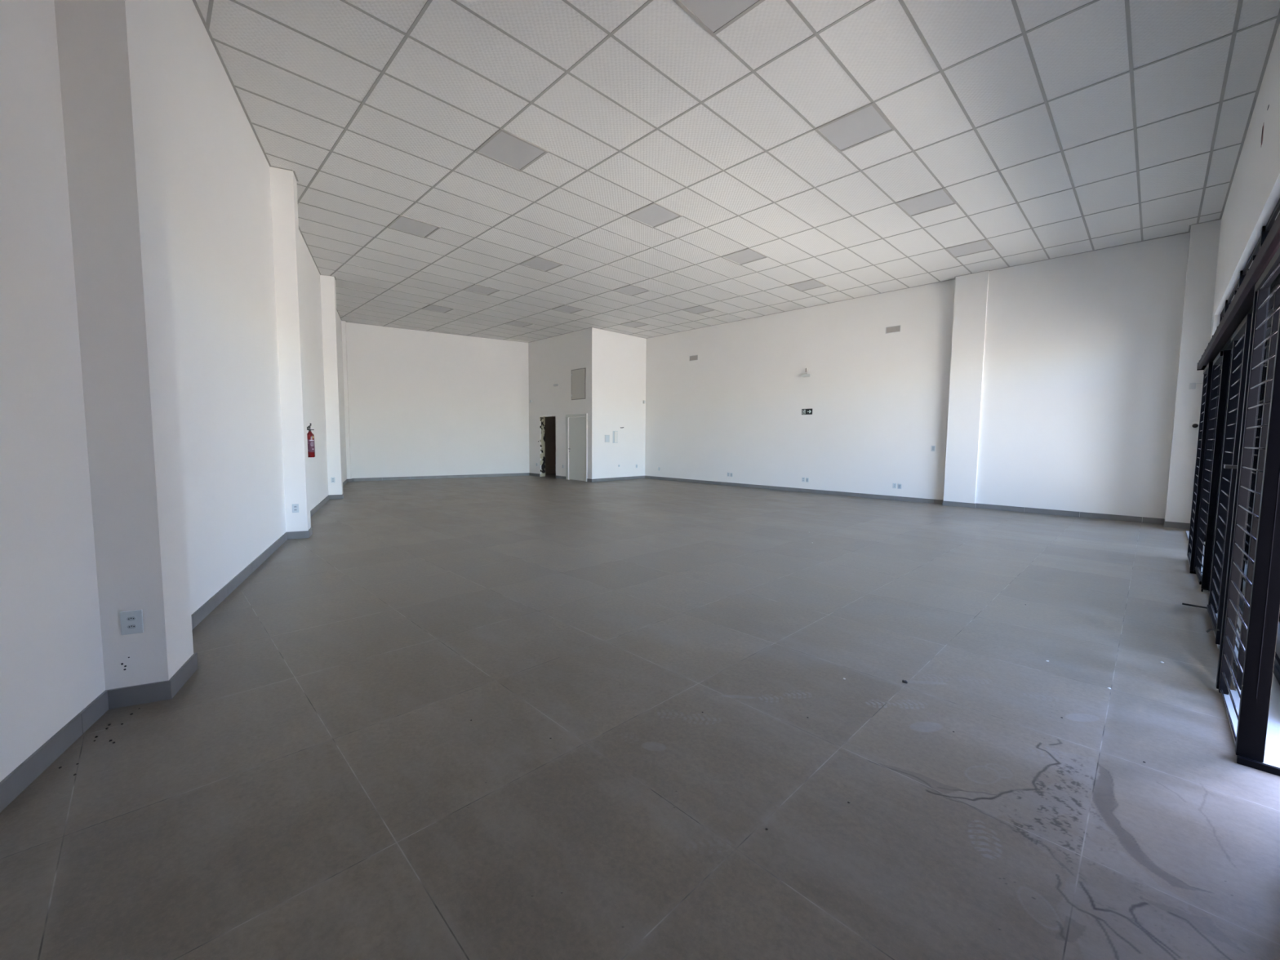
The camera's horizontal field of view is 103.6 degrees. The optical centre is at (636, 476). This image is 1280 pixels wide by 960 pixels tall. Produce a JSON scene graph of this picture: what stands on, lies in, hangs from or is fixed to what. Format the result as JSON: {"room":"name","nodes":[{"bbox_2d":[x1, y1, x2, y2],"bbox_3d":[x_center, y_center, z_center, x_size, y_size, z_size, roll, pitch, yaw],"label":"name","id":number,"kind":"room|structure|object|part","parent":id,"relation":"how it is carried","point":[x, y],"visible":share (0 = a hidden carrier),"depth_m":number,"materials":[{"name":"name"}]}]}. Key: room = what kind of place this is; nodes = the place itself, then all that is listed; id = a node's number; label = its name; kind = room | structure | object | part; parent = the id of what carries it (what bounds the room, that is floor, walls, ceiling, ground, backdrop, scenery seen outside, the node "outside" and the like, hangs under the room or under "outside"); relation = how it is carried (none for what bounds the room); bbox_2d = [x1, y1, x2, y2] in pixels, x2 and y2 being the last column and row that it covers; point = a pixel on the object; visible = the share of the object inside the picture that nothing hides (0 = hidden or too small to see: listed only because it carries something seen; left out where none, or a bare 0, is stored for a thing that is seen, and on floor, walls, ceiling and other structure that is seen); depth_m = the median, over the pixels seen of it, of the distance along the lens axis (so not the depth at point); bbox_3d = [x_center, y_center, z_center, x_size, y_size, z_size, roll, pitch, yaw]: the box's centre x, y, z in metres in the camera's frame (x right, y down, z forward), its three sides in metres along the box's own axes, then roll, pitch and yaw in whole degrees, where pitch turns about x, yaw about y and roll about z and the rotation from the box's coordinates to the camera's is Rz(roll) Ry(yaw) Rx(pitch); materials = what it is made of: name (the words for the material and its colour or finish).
{"room":"empty commercial space","nodes":[
{"label":"empty commercial space","id":0,"kind":"room"},
{"bbox_2d":[0,0,346,782],"bbox_3d":[-5.009,-1.602,6.979,0.202,5.088,19.617,-2,5,-25],"label":"wall","id":1,"kind":"structure","parent":0,"point":[217,171],"depth_m":2.49,"materials":[{"name":"paint"}]},
{"bbox_2d":[53,0,193,689],"bbox_3d":[-2.701,-1.240,2.621,0.300,4.958,0.370,-2,5,-25],"label":"column","id":2,"kind":"structure","parent":1,"relation":"attached to","point":[108,50],"depth_m":2.54,"materials":[{"name":"paint"}]},
{"bbox_2d":[120,609,143,635],"bbox_3d":[-2.615,0.756,2.609,0.086,0.122,0.010,-2,5,-26],"label":"wall outlet","id":3,"kind":"object","parent":1,"relation":"attached to","point":[131,621],"visible":1,"depth_m":2.61,"materials":[{"name":"white plastic"}]},
{"bbox_2d":[126,616,136,621],"bbox_3d":[-2.614,0.736,2.604,0.038,0.020,0.001,-2,5,-25],"label":"socket","id":4,"kind":"object","parent":3,"relation":"attached to","point":[128,618],"depth_m":2.60,"materials":[{"name":"white plastic"}]},
{"bbox_2d":[127,624,136,628],"bbox_3d":[-2.614,0.777,2.607,0.038,0.020,0.001,-2,5,-25],"label":"socket","id":5,"kind":"object","parent":3,"relation":"attached to","point":[129,626],"depth_m":2.61,"materials":[{"name":"white plastic"}]},
{"bbox_2d":[0,478,353,812],"bbox_3d":[-4.785,0.784,7.199,0.272,0.100,18.951,-2,5,-25],"label":"baseboard","id":6,"kind":"structure","parent":1,"relation":"attached to","point":[24,775],"depth_m":2.60,"materials":[{"name":"tile"}]},
{"bbox_2d":[269,166,311,532],"bbox_3d":[-4.734,-1.577,6.869,0.300,4.958,0.290,-2,5,-25],"label":"column","id":7,"kind":"structure","parent":1,"relation":"attached to","point":[283,184],"depth_m":6.76,"materials":[{"name":"paint"}]},
{"bbox_2d":[292,503,298,512],"bbox_3d":[-4.669,0.436,6.893,0.076,0.118,0.010,-2,5,-25],"label":"wall outlet","id":8,"kind":"object","parent":1,"relation":"attached to","point":[295,506],"visible":1,"depth_m":6.89,"materials":[{"name":"white plastic"}]},
{"bbox_2d":[306,422,315,457],"bbox_3d":[-5.522,-0.610,8.482,0.170,0.576,0.128,-2,5,-32],"label":"fire extinguisher","id":9,"kind":"object","parent":1,"relation":"attached to","point":[311,446],"visible":0.88,"depth_m":8.46,"materials":[{"name":"red metal"}]},
{"bbox_2d":[320,275,342,494],"bbox_3d":[-6.808,-1.921,11.214,0.310,4.958,0.260,-2,5,-25],"label":"column","id":10,"kind":"structure","parent":1,"relation":"attached to","point":[328,297],"depth_m":11.11,"materials":[{"name":"paint"}]},
{"bbox_2d":[341,320,351,479],"bbox_3d":[-8.964,-2.264,15.532,0.150,4.958,0.400,-2,5,-25],"label":"column","id":11,"kind":"structure","parent":1,"relation":"attached to","point":[343,322],"depth_m":15.37,"materials":[{"name":"paint"}]},
{"bbox_2d":[346,322,528,478],"bbox_3d":[-6.568,-2.380,17.126,6.403,5.088,0.201,-2,5,-32],"label":"wall","id":12,"kind":"structure","parent":0,"point":[421,402],"depth_m":16.87,"materials":[{"name":"paint"}]},
{"bbox_2d":[353,472,528,481],"bbox_3d":[-6.434,0.010,17.275,5.780,0.100,0.012,-2,5,-32],"label":"baseboard","id":13,"kind":"structure","parent":12,"relation":"attached to","point":[522,473],"depth_m":17.07,"materials":[{"name":"tile"}]},
{"bbox_2d":[528,327,591,479],"bbox_3d":[-1.931,-2.442,18.421,2.620,5.088,4.190,-4,6,-44],"label":"wall","id":14,"kind":"structure","parent":0,"point":[552,360],"depth_m":17.39,"materials":[{"name":"paint"}]},
{"bbox_2d":[528,472,540,476],"bbox_3d":[-3.755,-0.067,18.570,0.012,0.100,0.715,-4,6,-44],"label":"baseboard","id":15,"kind":"structure","parent":14,"relation":"attached to","point":[530,473],"depth_m":18.55,"materials":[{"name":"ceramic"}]},
{"bbox_2d":[539,415,555,476],"bbox_3d":[-3.067,-1.057,17.964,0.217,2.173,0.996,-4,6,-44],"label":"trim","id":16,"kind":"structure","parent":14,"relation":"attached to","point":[542,420],"depth_m":18.32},
{"bbox_2d":[555,475,565,479],"bbox_3d":[-2.600,0.032,17.386,0.012,0.100,0.610,-4,6,-44],"label":"baseboard","id":17,"kind":"structure","parent":14,"relation":"attached to","point":[557,477],"depth_m":17.37,"materials":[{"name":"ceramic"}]},
{"bbox_2d":[565,413,586,481],"bbox_3d":[-1.966,-0.965,16.701,0.160,2.200,1.134,-4,6,-44],"label":"door","id":18,"kind":"structure","parent":14,"relation":"in","point":[576,425],"depth_m":16.70,"materials":[{"name":"white wood"}]},
{"bbox_2d":[571,368,586,399],"bbox_3d":[-1.896,-3.016,16.447,0.020,0.990,0.752,-4,6,-44],"label":"access hatch","id":19,"kind":"object","parent":14,"relation":"attached to","point":[578,375],"visible":1,"depth_m":16.44,"materials":[{"name":"grey paint"}]},
{"bbox_2d":[591,327,646,479],"bbox_3d":[-0.558,-2.320,16.942,2.519,5.088,0.150,-4,6,-44],"label":"wall","id":20,"kind":"structure","parent":0,"point":[618,359],"depth_m":16.78,"materials":[{"name":"paint"}]},
{"bbox_2d":[604,435,609,442],"bbox_3d":[-0.955,-1.245,16.532,0.200,0.240,0.012,-4,6,-44],"label":"wall plate","id":21,"kind":"object","parent":20,"relation":"attached to","point":[606,437],"visible":1,"depth_m":16.53,"materials":[{"name":"grey plastic"}]},
{"bbox_2d":[613,431,617,443],"bbox_3d":[-0.696,-1.316,16.771,0.210,0.400,0.022,-4,6,-44],"label":"box","id":22,"kind":"object","parent":20,"relation":"attached to","point":[615,433],"visible":1,"depth_m":16.76,"materials":[{"name":"white plastic"}]},
{"bbox_3d":[-0.673,-1.317,16.783,0.140,0.370,0.006,-4,6,-44],"label":"door","id":23,"kind":"part","parent":22,"relation":"part of","materials":[{"name":"white paint"}]},
{"bbox_2d":[586,475,644,482],"bbox_3d":[-0.644,0.068,17.111,2.432,0.100,0.252,-4,6,-44],"label":"baseboard","id":24,"kind":"structure","parent":20,"relation":"attached to","point":[633,477],"depth_m":16.87,"materials":[{"name":"tile"}]},
{"bbox_2d":[0,473,1279,959],"bbox_3d":[-2.360,0.629,10.169,15.300,0.001,19.250,-4,6,-44],"label":"floor","id":25,"kind":"structure","parent":0,"point":[322,784],"depth_m":2.25,"materials":[{"name":"tile"}]},
{"bbox_2d":[1182,603,1207,608],"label":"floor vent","id":26,"kind":"object","parent":25,"relation":"in","point":[1191,605],"depth_m":4.24,"materials":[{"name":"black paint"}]},
{"bbox_2d":[1236,755,1279,776],"bbox_3d":[2.740,1.259,2.144,0.018,0.030,0.235,-4,6,-44],"label":"floor guide","id":27,"kind":"object","parent":25,"relation":"on","point":[1262,766],"visible":1,"depth_m":2.18,"materials":[{"name":"black paint"}]},
{"bbox_2d":[192,0,1279,342],"bbox_3d":[-2.388,-4.308,9.865,15.500,0.126,19.460,-4,6,-44],"label":"ceiling","id":28,"kind":"structure","parent":0,"point":[1054,129],"depth_m":5.81,"materials":[{"name":"tile"}]},
{"bbox_2d":[386,214,440,238],"bbox_3d":[-3.700,-4.141,8.361,0.645,0.012,0.645,-4,6,-44],"label":"ceiling light panel","id":29,"kind":"object","parent":28,"relation":"attached to","point":[406,224],"visible":1,"depth_m":8.36,"materials":[{"name":"white plastic"}]},
{"bbox_2d":[421,304,454,313],"bbox_3d":[-5.393,-4.555,13.673,0.645,0.012,0.645,-4,6,-44],"label":"ceiling light panel","id":30,"kind":"object","parent":28,"relation":"attached to","point":[431,307],"visible":1,"depth_m":13.68,"materials":[{"name":"white plastic"}]},
{"bbox_2d":[423,305,452,312],"bbox_3d":[-5.393,-4.558,13.673,0.585,0.005,0.585,-4,6,-44],"label":"diffuser","id":31,"kind":"object","parent":30,"relation":"attached to","point":[432,308],"depth_m":13.69,"materials":[{"name":"white plastic"}]},
{"bbox_2d":[462,284,501,295],"bbox_3d":[-3.650,-4.407,11.886,0.645,0.012,0.645,-4,6,-44],"label":"ceiling light panel","id":32,"kind":"object","parent":28,"relation":"attached to","point":[479,289],"visible":1,"depth_m":11.90,"materials":[{"name":"white plastic"}]},
{"bbox_2d":[474,128,548,172],"bbox_3d":[-1.523,-3.955,6.128,0.645,0.012,0.645,-4,6,-44],"label":"ceiling light panel","id":33,"kind":"object","parent":28,"relation":"attached to","point":[504,148],"visible":1,"depth_m":6.11,"materials":[{"name":"white plastic"}]},
{"bbox_2d":[504,320,532,327],"bbox_3d":[-3.600,-4.673,15.411,0.645,0.012,0.645,-4,6,-44],"label":"ceiling light panel","id":34,"kind":"object","parent":28,"relation":"attached to","point":[517,323],"visible":1,"depth_m":15.39,"materials":[{"name":"white plastic"}]},
{"bbox_2d":[518,256,563,271],"bbox_3d":[-1.908,-4.258,10.100,0.645,0.012,0.645,-4,6,-44],"label":"ceiling light panel","id":35,"kind":"object","parent":28,"relation":"attached to","point":[537,263],"visible":1,"depth_m":10.09,"materials":[{"name":"white plastic"}]},
{"bbox_2d":[551,305,584,313],"bbox_3d":[-1.857,-4.524,13.625,0.645,0.012,0.645,-4,6,-44],"label":"ceiling light panel","id":36,"kind":"object","parent":28,"relation":"attached to","point":[565,308],"visible":1,"depth_m":13.63,"materials":[{"name":"white plastic"}]},
{"bbox_2d":[612,284,649,296],"bbox_3d":[-0.115,-4.376,11.838,0.645,0.012,0.645,-4,6,-44],"label":"ceiling light panel","id":37,"kind":"object","parent":28,"relation":"attached to","point":[630,290],"visible":1,"depth_m":11.82,"materials":[{"name":"white plastic"}]},
{"bbox_2d":[619,320,648,328],"bbox_3d":[-0.065,-4.641,15.363,0.645,0.012,0.645,-4,6,-44],"label":"ceiling light panel","id":38,"kind":"object","parent":28,"relation":"attached to","point":[633,324],"visible":1,"depth_m":15.37,"materials":[{"name":"white plastic"}]},
{"bbox_2d":[621,321,646,327],"bbox_3d":[-0.065,-4.644,15.363,0.585,0.005,0.585,-4,6,-44],"label":"diffuser","id":39,"kind":"object","parent":38,"relation":"attached to","point":[632,324],"depth_m":15.37,"materials":[{"name":"white plastic"}]},
{"bbox_2d":[624,202,682,228],"bbox_3d":[0.270,-4.073,7.866,0.645,0.012,0.645,-4,6,-44],"label":"ceiling light panel","id":40,"kind":"object","parent":28,"relation":"attached to","point":[654,215],"visible":1,"depth_m":7.86,"materials":[{"name":"white plastic"}]},
{"bbox_2d":[681,305,715,314],"bbox_3d":[1.678,-4.493,13.576,0.645,0.012,0.645,-4,6,-44],"label":"ceiling light panel","id":41,"kind":"object","parent":28,"relation":"attached to","point":[697,309],"visible":1,"depth_m":13.56,"materials":[{"name":"white plastic"}]},
{"bbox_2d":[684,306,712,313],"bbox_3d":[1.678,-4.496,13.576,0.585,0.005,0.585,-4,6,-44],"label":"diffuser","id":42,"kind":"object","parent":41,"relation":"attached to","point":[697,309],"depth_m":13.56,"materials":[{"name":"white plastic"}]},
{"bbox_2d":[672,0,764,36],"bbox_3d":[0.655,-3.770,3.894,0.645,0.012,0.645,-4,6,-44],"label":"ceiling light panel","id":43,"kind":"object","parent":28,"relation":"attached to","point":[713,16],"visible":1,"depth_m":4.09,"materials":[{"name":"white plastic"}]},
{"bbox_2d":[720,248,768,265],"bbox_3d":[2.063,-4.190,9.605,0.645,0.012,0.645,-4,6,-44],"label":"ceiling light panel","id":44,"kind":"object","parent":28,"relation":"attached to","point":[747,255],"visible":1,"depth_m":9.60,"materials":[{"name":"white plastic"}]},
{"bbox_2d":[786,279,827,291],"bbox_3d":[3.856,-4.308,11.343,0.645,0.012,0.645,-4,6,-44],"label":"ceiling light panel","id":45,"kind":"object","parent":28,"relation":"attached to","point":[813,283],"visible":1,"depth_m":11.34,"materials":[{"name":"white plastic"}]},
{"bbox_2d":[813,102,896,152],"bbox_3d":[2.448,-3.887,5.633,0.645,0.012,0.645,-4,6,-44],"label":"ceiling light panel","id":46,"kind":"object","parent":28,"relation":"attached to","point":[868,122],"visible":1,"depth_m":5.62,"materials":[{"name":"white plastic"}]},
{"bbox_2d":[894,187,956,217],"bbox_3d":[4.241,-4.005,7.371,0.645,0.012,0.645,-4,6,-44],"label":"ceiling light panel","id":47,"kind":"object","parent":28,"relation":"attached to","point":[941,197],"visible":1,"depth_m":7.36,"materials":[{"name":"white plastic"}]},
{"bbox_2d":[944,238,995,257],"bbox_3d":[6.034,-4.122,9.110,0.645,0.012,0.645,-4,6,-44],"label":"ceiling light panel","id":48,"kind":"object","parent":28,"relation":"attached to","point":[984,245],"visible":1,"depth_m":9.10,"materials":[{"name":"white plastic"}]},
{"bbox_2d":[644,232,1190,519],"bbox_3d":[4.972,-1.981,13.031,0.360,5.088,13.430,-4,6,-44],"label":"wall","id":49,"kind":"structure","parent":0,"point":[1082,351],"depth_m":11.11,"materials":[{"name":"paint"}]},
{"bbox_2d":[688,355,697,360],"bbox_3d":[1.825,-3.779,16.046,0.010,0.160,0.340,-4,6,-44],"label":"air vent","id":50,"kind":"object","parent":49,"relation":"in","point":[693,357],"visible":1,"depth_m":16.05,"materials":[{"name":"grey plastic"}]},
{"bbox_2d":[801,368,810,377],"bbox_3d":[4.498,-2.752,13.330,0.050,0.227,0.220,-4,6,-44],"label":"emergency light","id":51,"kind":"object","parent":49,"relation":"attached to","point":[806,369],"visible":1,"depth_m":13.32,"materials":[{"name":"grey plastic"}]},
{"bbox_2d":[801,408,812,414],"bbox_3d":[4.541,-1.724,13.387,0.005,0.152,0.300,-4,6,-44],"label":"exit sign","id":52,"kind":"object","parent":49,"relation":"attached to","point":[804,411],"visible":1,"depth_m":13.39,"materials":[{"name":"plastic"}]},
{"bbox_2d":[885,324,900,333],"bbox_3d":[6.002,-3.438,11.762,0.010,0.150,0.325,-4,6,-44],"label":"air vent","id":53,"kind":"object","parent":49,"relation":"in","point":[895,328],"visible":1,"depth_m":11.76,"materials":[{"name":"grey plastic"}]},
{"bbox_2d":[644,475,1190,529],"bbox_3d":[4.818,0.409,13.153,0.392,0.100,13.080,-3,6,-42],"label":"baseboard","id":54,"kind":"structure","parent":49,"relation":"attached to","point":[1053,512],"depth_m":10.74,"materials":[{"name":"tile"}]},
{"bbox_2d":[931,445,935,451],"bbox_3d":[6.655,-0.629,11.279,0.009,0.130,0.080,-4,6,-44],"label":"blank wall plate","id":55,"kind":"object","parent":49,"relation":"attached to","point":[933,447],"visible":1,"depth_m":11.27,"materials":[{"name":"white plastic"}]},
{"bbox_2d":[943,271,989,503],"bbox_3d":[7.074,-1.779,10.770,0.310,4.958,0.585,-4,6,-44],"label":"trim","id":56,"kind":"structure","parent":49,"relation":"attached to","point":[971,293],"depth_m":10.65,"materials":[{"name":"paint"}]},
{"bbox_2d":[1209,22,1279,341],"bbox_3d":[4.219,-1.241,3.144,15.140,5.088,0.220,-4,6,-44],"label":"wall","id":57,"kind":"structure","parent":0,"point":[1254,194],"depth_m":4.94,"materials":[{"name":"paint"}]},
{"bbox_2d":[1164,219,1221,523],"bbox_3d":[9.202,-1.575,8.280,0.540,4.958,0.415,-4,6,-44],"label":"pillar","id":58,"kind":"structure","parent":57,"relation":"attached to","point":[1204,237],"depth_m":8.12,"materials":[{"name":"paint"}]},
{"bbox_2d":[1189,422,1199,429],"bbox_3d":[8.997,-0.817,8.101,0.072,0.128,0.128,-4,6,-44],"label":"dome camera","id":59,"kind":"object","parent":57,"relation":"attached to","point":[1194,425],"visible":0.88,"depth_m":8.10,"materials":[{"name":"white paint"}]},
{"bbox_2d":[1189,382,1203,389],"bbox_3d":[9.001,-1.456,8.070,0.050,0.100,0.176,-4,6,-44],"label":"sensor box","id":60,"kind":"object","parent":57,"relation":"attached to","point":[1192,385],"visible":0.95,"depth_m":8.09,"materials":[{"name":"grey plastic"}]},
{"bbox_2d":[1185,530,1279,768],"bbox_3d":[5.893,1.090,4.890,8.350,0.042,0.665,-4,6,-44],"label":"trim","id":61,"kind":"structure","parent":57,"relation":"attached to","point":[1272,751],"depth_m":2.58,"materials":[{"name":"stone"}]},
{"bbox_2d":[1204,198,1279,684],"bbox_3d":[5.766,-0.579,4.743,8.580,3.350,0.125,-4,6,-44],"label":"window","id":62,"kind":"structure","parent":57,"relation":"in","point":[1265,229],"depth_m":4.29,"materials":[{"name":"black paint"}]},
{"bbox_2d":[1196,212,1279,370],"bbox_3d":[4.696,-1.185,3.872,5.881,0.135,0.279,-4,6,-44],"label":"track","id":63,"kind":"object","parent":62,"relation":"attached to","point":[1242,304],"visible":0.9,"depth_m":3.25,"materials":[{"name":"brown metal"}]},
{"bbox_2d":[1186,361,1213,570],"bbox_3d":[6.388,-0.112,5.697,0.935,2.238,0.057,-4,6,-44],"label":"security grille","id":64,"kind":"object","parent":63,"relation":"hanging from","point":[1207,371],"visible":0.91,"depth_m":5.46,"materials":[{"name":"black metal"}]},
{"bbox_3d":[6.371,0.958,5.783,0.850,0.030,0.030,-4,6,-44],"label":"rail","id":65,"kind":"part","parent":64,"relation":"part of","materials":[{"name":"metal"}]},
{"bbox_3d":[6.388,-1.205,5.619,0.850,0.043,0.040,-4,6,-44],"label":"rail","id":66,"kind":"part","parent":64,"relation":"part of","materials":[{"name":"black metal"}]},
{"bbox_3d":[6.741,-1.311,5.978,0.008,0.090,0.104,-4,6,-44],"label":"plate","id":67,"kind":"part","parent":63,"relation":"part of","materials":[{"name":"black paint"}]},
{"bbox_2d":[1193,349,1231,589],"bbox_3d":[5.732,-0.066,5.018,0.905,2.238,0.066,-4,6,-44],"label":"security grille","id":68,"kind":"object","parent":63,"relation":"hanging from","point":[1224,356],"visible":0.98,"depth_m":4.78,"materials":[{"name":"black metal"}]},
{"bbox_3d":[5.712,1.003,5.107,0.820,0.030,0.030,-4,6,-44],"label":"rail","id":69,"kind":"part","parent":68,"relation":"part of","materials":[{"name":"black metal"}]},
{"bbox_3d":[5.729,-1.159,4.943,0.820,0.043,0.040,-4,6,-44],"label":"rail","id":70,"kind":"part","parent":68,"relation":"part of","materials":[{"name":"black metal"}]},
{"bbox_2d":[1208,348,1232,591],"label":"security grille","id":71,"kind":"object","parent":63,"relation":"hanging from","point":[1232,348],"depth_m":4.64,"materials":[{"name":"black metal"}]},
{"bbox_2d":[1205,313,1252,644],"bbox_3d":[4.369,0.021,3.732,1.035,2.238,0.112,-4,6,-44],"label":"security grille","id":72,"kind":"object","parent":63,"relation":"hanging from","point":[1244,328],"visible":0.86,"depth_m":3.95,"materials":[{"name":"black metal"}]},
{"bbox_3d":[4.379,1.091,3.812,0.920,0.030,0.030,-4,6,-44],"label":"rail","id":73,"kind":"part","parent":72,"relation":"part of","materials":[{"name":"black metal"}]},
{"bbox_3d":[4.396,-1.071,3.648,0.920,0.043,0.040,-4,6,-44],"label":"rail","id":74,"kind":"part","parent":72,"relation":"part of","materials":[{"name":"black metal"}]},
{"bbox_2d":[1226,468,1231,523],"label":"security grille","id":75,"kind":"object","parent":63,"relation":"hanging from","point":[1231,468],"depth_m":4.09,"materials":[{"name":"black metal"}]},
{"bbox_2d":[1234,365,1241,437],"label":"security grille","id":76,"kind":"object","parent":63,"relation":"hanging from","point":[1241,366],"depth_m":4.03,"materials":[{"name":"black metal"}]},
{"bbox_3d":[4.730,-1.182,3.833,5.875,0.135,0.175,-4,6,-44],"label":"rail","id":77,"kind":"part","parent":63,"relation":"part of","materials":[{"name":"black metal"}]},
{"bbox_2d":[1215,246,1279,763],"bbox_3d":[3.030,0.107,2.450,0.906,2.238,0.087,-4,6,-44],"label":"security grille","id":78,"kind":"object","parent":63,"relation":"hanging from","point":[1261,629],"visible":1,"depth_m":2.21,"materials":[{"name":"black metal"}]},
{"bbox_3d":[3.021,-0.987,2.383,0.820,0.043,0.040,-4,6,-44],"label":"rail","id":79,"kind":"part","parent":78,"relation":"part of","materials":[{"name":"black metal"}]},
{"bbox_2d":[1232,283,1279,689],"bbox_3d":[3.713,0.069,3.032,0.815,2.238,0.050,-4,6,-44],"label":"security grille","id":80,"kind":"object","parent":63,"relation":"hanging from","point":[1274,300],"visible":0.35,"depth_m":2.77,"materials":[{"name":"black metal"}]},
{"bbox_3d":[3.699,1.138,3.115,0.730,0.030,0.030,-4,6,-44],"label":"rail","id":81,"kind":"part","parent":80,"relation":"part of","materials":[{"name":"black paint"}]},
{"bbox_3d":[3.716,-1.024,2.951,0.730,0.043,0.040,-4,6,-44],"label":"rail","id":82,"kind":"part","parent":80,"relation":"part of","materials":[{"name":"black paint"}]},
{"bbox_3d":[5.051,-0.106,4.074,1.608,2.333,0.006,-4,6,-44],"label":"pane","id":83,"kind":"part","parent":62,"relation":"part of","materials":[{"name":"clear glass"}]},
{"bbox_3d":[3.865,-0.028,2.923,1.598,2.333,0.006,-4,6,-44],"label":"pane","id":84,"kind":"part","parent":62,"relation":"part of","materials":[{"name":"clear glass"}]}
]}

